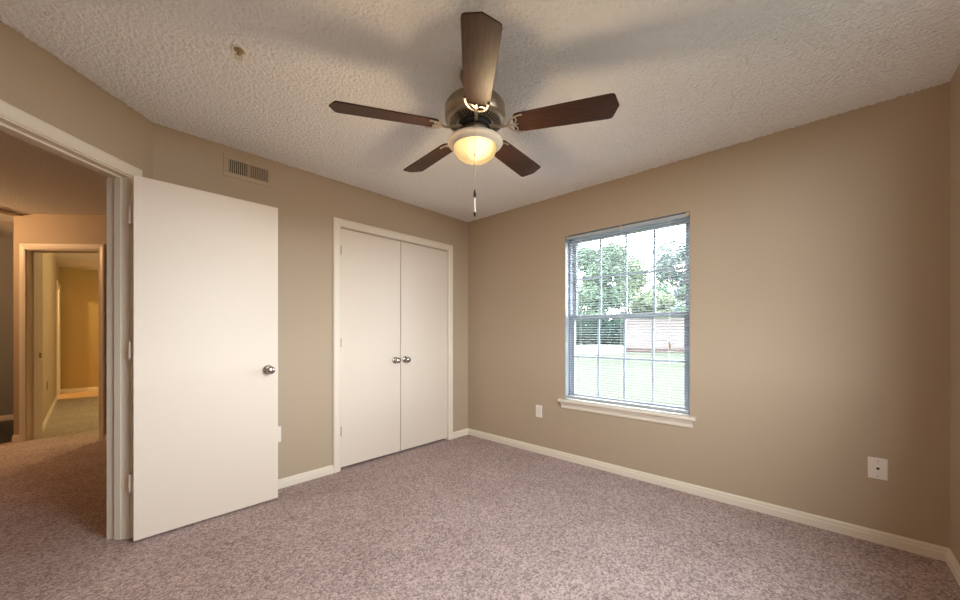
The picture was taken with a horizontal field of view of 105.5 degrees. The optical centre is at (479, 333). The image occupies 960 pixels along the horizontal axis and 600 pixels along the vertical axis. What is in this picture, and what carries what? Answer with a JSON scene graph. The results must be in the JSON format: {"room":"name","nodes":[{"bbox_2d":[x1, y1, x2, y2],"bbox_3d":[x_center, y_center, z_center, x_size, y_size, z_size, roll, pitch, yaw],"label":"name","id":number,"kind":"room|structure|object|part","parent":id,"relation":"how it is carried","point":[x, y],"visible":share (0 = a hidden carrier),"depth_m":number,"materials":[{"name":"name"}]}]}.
{"room":"empty bedroom","nodes":[
{"label":"empty bedroom","id":0,"kind":"room"},
{"bbox_2d":[0,236,12,415],"bbox_3d":[-7.551,-0.045,3.611,0.120,2.510,4.010,0,0,43],"label":"wall","id":1,"kind":"structure","parent":0,"point":[6,243],"depth_m":4.86,"materials":[{"name":"grey paint"}]},
{"bbox_2d":[0,415,12,420],"bbox_3d":[-7.499,1.126,3.569,0.015,0.068,4.000,0,0,43],"label":"baseboard","id":2,"kind":"structure","parent":1,"relation":"attached to","point":[4,417],"depth_m":4.85,"materials":[{"name":"beige paint"}]},
{"bbox_2d":[43,253,58,421],"bbox_3d":[-6.629,-0.045,5.573,4.500,2.510,0.120,0,0,43],"label":"wall","id":3,"kind":"structure","parent":0,"point":[50,264],"depth_m":5.21,"materials":[{"name":"beige paint"}]},
{"bbox_2d":[43,391,60,430],"bbox_3d":[-6.539,1.126,5.582,4.380,0.068,0.015,0,0,43],"label":"baseboard","id":4,"kind":"structure","parent":3,"relation":"attached to","point":[56,398],"depth_m":5.06,"materials":[{"name":"beige paint"}]},
{"bbox_2d":[57,280,59,396],"bbox_3d":[-7.763,0.114,6.638,0.834,2.092,0.137,0,0,43],"label":"door frame","id":5,"kind":"structure","parent":3,"relation":"attached to","point":[58,283],"depth_m":6.90,"materials":[{"name":"beige paint"}]},
{"bbox_2d":[13,214,106,434],"bbox_3d":[-3.534,-0.045,4.043,2.966,2.510,0.140,0,0,-2],"label":"wall","id":6,"kind":"structure","parent":0,"point":[27,228],"depth_m":3.93,"materials":[{"name":"beige paint"}]},
{"bbox_2d":[12,434,106,441],"bbox_3d":[-3.596,1.126,3.963,2.836,0.068,0.015,0,0,-2],"label":"baseboard","id":7,"kind":"structure","parent":6,"relation":"attached to","point":[15,438],"depth_m":3.91,"materials":[{"name":"beige paint"}]},
{"bbox_2d":[19,243,104,441],"bbox_3d":[-4.504,0.099,4.008,0.882,2.122,0.174,0,0,-2],"label":"door frame","id":8,"kind":"structure","parent":6,"relation":"attached to","point":[30,255],"depth_m":3.94,"materials":[{"name":"beige paint"}]},
{"bbox_3d":[-4.507,0.099,4.086,0.882,2.122,0.017,0,0,-2],"label":"casing","id":9,"kind":"part","parent":8,"relation":"part of","materials":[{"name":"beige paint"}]},
{"bbox_2d":[0,20,152,178],"bbox_3d":[-2.025,-0.045,1.680,0.125,2.510,1.279,0,0,-2],"label":"wall","id":10,"kind":"structure","parent":0,"point":[33,80],"depth_m":1.75,"materials":[{"name":"beige paint"}]},
{"bbox_2d":[0,99,141,539],"bbox_3d":[-2.016,0.106,1.682,0.142,2.108,0.881,0,0,-2],"label":"door frame","id":11,"kind":"structure","parent":10,"relation":"attached to","point":[14,121],"depth_m":2.04,"materials":[{"name":"beige paint"}]},
{"bbox_2d":[128,175,278,540],"bbox_3d":[-1.675,0.137,2.285,0.175,2.020,0.759,0,0,43],"label":"door","id":12,"kind":"structure","parent":10,"relation":"in","point":[203,350],"depth_m":2.23,"materials":[{"name":"beige paint"}]},
{"bbox_3d":[-1.422,0.250,2.471,0.058,0.056,0.056,0,0,43],"label":"knob","id":13,"kind":"part","parent":12,"relation":"part of","materials":[{"name":"silver metal"}]},
{"bbox_2d":[59,267,98,388],"bbox_3d":[-7.046,-0.045,8.342,0.120,2.510,3.610,0,0,43],"label":"wall","id":14,"kind":"structure","parent":0,"point":[79,288],"depth_m":7.26,"materials":[{"name":"brown paint"}]},
{"bbox_2d":[60,387,98,392],"bbox_3d":[-6.996,1.126,8.296,0.015,0.068,3.370,0,0,43],"label":"baseboard","id":15,"kind":"structure","parent":14,"relation":"attached to","point":[87,388],"depth_m":7.24,"materials":[{"name":"beige paint"}]},
{"bbox_2d":[153,123,467,478],"bbox_3d":[-1.069,-0.045,3.281,0.120,2.510,2.809,0,0,43],"label":"wall","id":16,"kind":"structure","parent":0,"point":[307,203],"depth_m":2.87,"materials":[{"name":"beige paint"}]},
{"bbox_2d":[223,152,271,187],"bbox_3d":[-1.637,-1.148,2.577,0.007,0.153,0.298,0,0,43],"label":"air vent","id":17,"kind":"object","parent":16,"relation":"in","point":[236,167],"visible":1,"depth_m":2.57,"materials":[{"name":"beige metal"}]},
{"bbox_2d":[278,426,280,441],"bbox_3d":[-1.515,0.755,2.708,0.008,0.116,0.072,0,0,43],"label":"wall outlet","id":18,"kind":"object","parent":16,"relation":"attached to","point":[279,427],"visible":0.23,"depth_m":2.72,"materials":[{"name":"white plastic"}]},
{"bbox_2d":[341,228,400,466],"bbox_3d":[-0.963,0.124,3.289,0.105,2.026,0.607,0,0,43],"label":"door","id":19,"kind":"structure","parent":16,"relation":"in","point":[370,264],"depth_m":3.28,"materials":[{"name":"beige paint"}]},
{"bbox_2d":[278,428,467,488],"bbox_3d":[-1.053,1.126,3.200,0.015,0.068,2.706,0,0,43],"label":"baseboard","id":20,"kind":"structure","parent":16,"relation":"attached to","point":[313,474],"depth_m":2.88,"materials":[{"name":"beige paint"}]},
{"bbox_2d":[333,217,452,472],"bbox_3d":[-0.802,0.098,3.557,0.137,2.124,1.347,0,0,43],"label":"door frame","id":21,"kind":"structure","parent":16,"relation":"attached to","point":[338,223],"depth_m":3.06,"materials":[{"name":"beige paint"}]},
{"bbox_2d":[400,241,447,450],"bbox_3d":[-0.546,0.124,3.738,0.105,2.026,0.607,0,0,43],"label":"door","id":22,"kind":"structure","parent":16,"relation":"in","point":[423,270],"depth_m":3.72,"materials":[{"name":"beige paint"}]},
{"bbox_2d":[0,0,959,269],"bbox_3d":[-4.283,-1.351,2.956,11.900,0.158,8.100,0,0,43],"label":"ceiling","id":23,"kind":"structure","parent":0,"point":[688,78],"depth_m":1.79,"materials":[{"name":"white paint"}]},
{"bbox_2d":[0,208,20,215],"bbox_3d":[-4.923,-1.280,2.321,0.100,0.040,3.200,0,0,-2],"label":"beam","id":24,"kind":"structure","parent":23,"relation":"attached to","point":[2,211],"depth_m":3.84,"materials":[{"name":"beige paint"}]},
{"bbox_2d":[229,44,247,60],"bbox_3d":[-1.085,-1.258,1.642,0.072,0.045,0.072,0,0,43],"label":"sprinkler","id":25,"kind":"object","parent":23,"relation":"attached to","point":[239,50],"visible":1,"depth_m":1.64,"materials":[{"name":"white plastic"}]},
{"bbox_2d":[329,11,618,216],"bbox_3d":[-0.028,-0.907,1.847,1.264,0.746,1.266,0,0,43],"label":"ceiling fan","id":26,"kind":"object","parent":23,"relation":"hanging from","point":[474,113],"visible":1,"depth_m":1.69,"materials":[{"name":"brown wood"}]},
{"bbox_3d":[-0.427,-0.989,1.654,0.479,0.037,0.136,-3,1,-21],"label":"blade","id":27,"kind":"part","parent":26,"relation":"part of","materials":[{"name":"brown wood"}]},
{"bbox_3d":[-0.293,-1.021,2.143,0.136,0.037,0.479,0,2,-39],"label":"blade","id":28,"kind":"part","parent":26,"relation":"part of","materials":[{"name":"brown wood"}]},
{"bbox_3d":[-0.024,-0.889,1.806,0.211,0.078,0.211,0,0,43],"label":"lamp shade","id":29,"kind":"part","parent":26,"relation":"part of","materials":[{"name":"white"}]},
{"bbox_3d":[-0.004,-1.002,1.375,0.136,0.037,0.479,0,1,-3],"label":"blade","id":30,"kind":"part","parent":26,"relation":"part of","materials":[{"name":"brown wood"}]},
{"bbox_3d":[0.213,-1.027,2.166,0.136,0.037,0.479,0,3,33],"label":"blade","id":31,"kind":"part","parent":26,"relation":"part of","materials":[{"name":"brown wood"}]},
{"bbox_3d":[0.392,-1.015,1.692,0.479,0.037,0.136,-1,0,15],"label":"blade","id":32,"kind":"part","parent":26,"relation":"part of","materials":[{"name":"brown wood"}]},
{"bbox_2d":[0,390,959,599],"bbox_3d":[-3.693,1.190,4.307,11.550,0.060,11.860,0,0,-11],"label":"floor","id":33,"kind":"structure","parent":0,"point":[467,517],"depth_m":2.02,"materials":[{"name":"beige carpet"}]},
{"bbox_2d":[468,82,949,547],"bbox_3d":[0.706,-0.045,3.514,4.964,2.510,0.150,0,0,43],"label":"wall","id":34,"kind":"structure","parent":0,"point":[820,249],"depth_m":2.28,"materials":[{"name":"beige paint"}]},
{"bbox_2d":[536,405,541,417],"bbox_3d":[0.570,0.756,3.533,0.072,0.116,0.008,0,0,43],"label":"wall outlet","id":35,"kind":"object","parent":34,"relation":"attached to","point":[538,407],"visible":1,"depth_m":3.53,"materials":[{"name":"white plastic"}]},
{"bbox_2d":[557,398,695,428],"bbox_3d":[1.155,0.646,3.009,1.115,0.084,0.104,0,0,43],"label":"window sill","id":36,"kind":"structure","parent":34,"relation":"attached to","point":[656,416],"depth_m":2.92,"materials":[{"name":"beige paint"}]},
{"bbox_2d":[565,211,689,398],"bbox_3d":[1.174,-0.143,3.020,1.019,1.494,0.062,0,0,43],"label":"lining","id":37,"kind":"object","parent":34,"relation":"attached to","point":[566,241],"visible":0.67,"depth_m":3.36,"materials":[{"name":"white paint"}]},
{"bbox_2d":[569,217,689,414],"bbox_3d":[1.225,-0.130,3.074,1.019,1.520,0.088,0,0,43],"label":"window","id":38,"kind":"structure","parent":34,"relation":"in","point":[686,360],"depth_m":3.06,"materials":[{"name":"grey plastic"}]},
{"bbox_2d":[566,212,689,412],"bbox_3d":[1.164,-0.149,3.009,1.003,1.474,0.041,0,0,43],"label":"window blind","id":39,"kind":"object","parent":38,"relation":"attached to","point":[687,214],"visible":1,"depth_m":2.96,"materials":[{"name":"grey plastic"}]},
{"bbox_3d":[1.167,0.578,3.013,0.995,0.020,0.026,0,0,43],"label":"rail","id":40,"kind":"part","parent":39,"relation":"part of","materials":[{"name":"grey plastic"}]},
{"bbox_3d":[1.213,0.213,3.062,0.979,0.757,0.030,0,0,43],"label":"sash","id":41,"kind":"part","parent":38,"relation":"part of","materials":[{"name":"grey plastic"}]},
{"bbox_3d":[1.239,-0.497,3.090,0.979,0.745,0.030,0,0,43],"label":"sash","id":42,"kind":"part","parent":38,"relation":"part of","materials":[{"name":"grey plastic"}]},
{"bbox_2d":[468,428,948,561],"bbox_3d":[1.116,1.126,3.021,3.451,0.068,0.015,0,0,43],"label":"baseboard","id":43,"kind":"structure","parent":34,"relation":"attached to","point":[918,547],"depth_m":2.39,"materials":[{"name":"beige paint"}]},
{"bbox_2d":[868,456,887,480],"bbox_3d":[2.200,0.749,2.017,0.076,0.117,0.010,0,0,43],"label":"cable plate","id":44,"kind":"object","parent":34,"relation":"attached to","point":[877,467],"visible":1,"depth_m":2.02,"materials":[{"name":"white plastic"}]},
{"bbox_2d":[950,63,959,563],"bbox_3d":[1.238,-0.045,0.529,0.120,2.510,3.740,0,0,43],"label":"wall","id":45,"kind":"structure","parent":0,"point":[955,81],"depth_m":1.79,"materials":[{"name":"beige paint"}]},
{"bbox_2d":[946,548,959,585],"bbox_3d":[1.188,1.126,0.575,0.015,0.068,3.500,0,0,43],"label":"baseboard","id":46,"kind":"structure","parent":45,"relation":"attached to","point":[951,561],"depth_m":1.76,"materials":[{"name":"beige paint"}]},
{"label":"outside","id":47,"kind":"structure","parent":0,"visible":0},
{"bbox_2d":[576,343,683,405],"bbox_3d":[12.578,1.560,42.916,200.000,0.200,200.000,0,0,43],"label":"lawn","id":48,"kind":"structure","parent":47,"point":[676,367],"depth_m":12.02,"materials":[{"name":"green plant"}]},
{"bbox_2d":[576,319,622,344],"bbox_3d":[13.264,-0.229,45.724,12.757,3.815,2.727,0,0,-7],"label":"hedge","id":49,"kind":"object","parent":48,"relation":"on","point":[616,333],"visible":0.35,"depth_m":45.36,"materials":[{"name":"green plant"}]},
{"bbox_2d":[576,345,622,353],"bbox_3d":[8.867,1.445,34.500,17.735,0.030,19.000,0,0,0],"label":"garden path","id":50,"kind":"structure","parent":48,"relation":"on","point":[590,347],"depth_m":31.99,"materials":[{"name":"grey concrete"}]},
{"bbox_2d":[578,242,631,343],"bbox_3d":[16.561,-5.377,50.670,7.773,13.691,7.592,0,0,2],"label":"tree","id":51,"kind":"object","parent":48,"relation":"on","point":[604,279],"visible":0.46,"depth_m":48.50,"materials":[{"name":"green plant"}]},
{"bbox_2d":[608,255,652,313],"bbox_3d":[35.074,-8.462,83.897,12.130,19.857,11.038,0,0,43],"label":"tree","id":52,"kind":"object","parent":48,"relation":"on","point":[636,281],"visible":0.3,"depth_m":80.94,"materials":[{"name":"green plant"}]},
{"bbox_2d":[630,289,678,317],"bbox_3d":[23.919,-1.922,50.280,5.984,8.247,5.350,0,0,43],"label":"tree","id":53,"kind":"object","parent":48,"relation":"on","point":[658,291],"visible":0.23,"depth_m":48.82,"materials":[{"name":"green plant"}]},
{"bbox_2d":[626,318,683,351],"bbox_3d":[17.729,0.150,27.900,12.925,2.620,0.240,0,0,4],"label":"wall","id":54,"kind":"structure","parent":48,"relation":"on","point":[679,334],"depth_m":28.10,"materials":[{"name":"grey paint"}]},
{"bbox_2d":[649,275,675,294],"bbox_3d":[49.398,-7.717,100.278,12.599,19.237,11.135,0,0,43],"label":"tree","id":55,"kind":"object","parent":48,"relation":"on","point":[666,281],"visible":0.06,"depth_m":97.23,"materials":[{"name":"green plant"}]},
{"bbox_2d":[652,239,685,317],"bbox_3d":[36.000,-7.295,64.115,11.458,19.321,10.397,0,0,-16],"label":"tree","id":56,"kind":"object","parent":48,"relation":"on","point":[680,294],"visible":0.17,"depth_m":63.67,"materials":[{"name":"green plant"}]},
{"bbox_2d":[680,284,685,310],"bbox_3d":[32.697,-3.934,50.908,8.624,11.961,9.781,0,0,-11],"label":"tree","id":57,"kind":"object","parent":48,"relation":"on","point":[684,288],"visible":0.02,"depth_m":52.02,"materials":[{"name":"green plant"}]}
]}

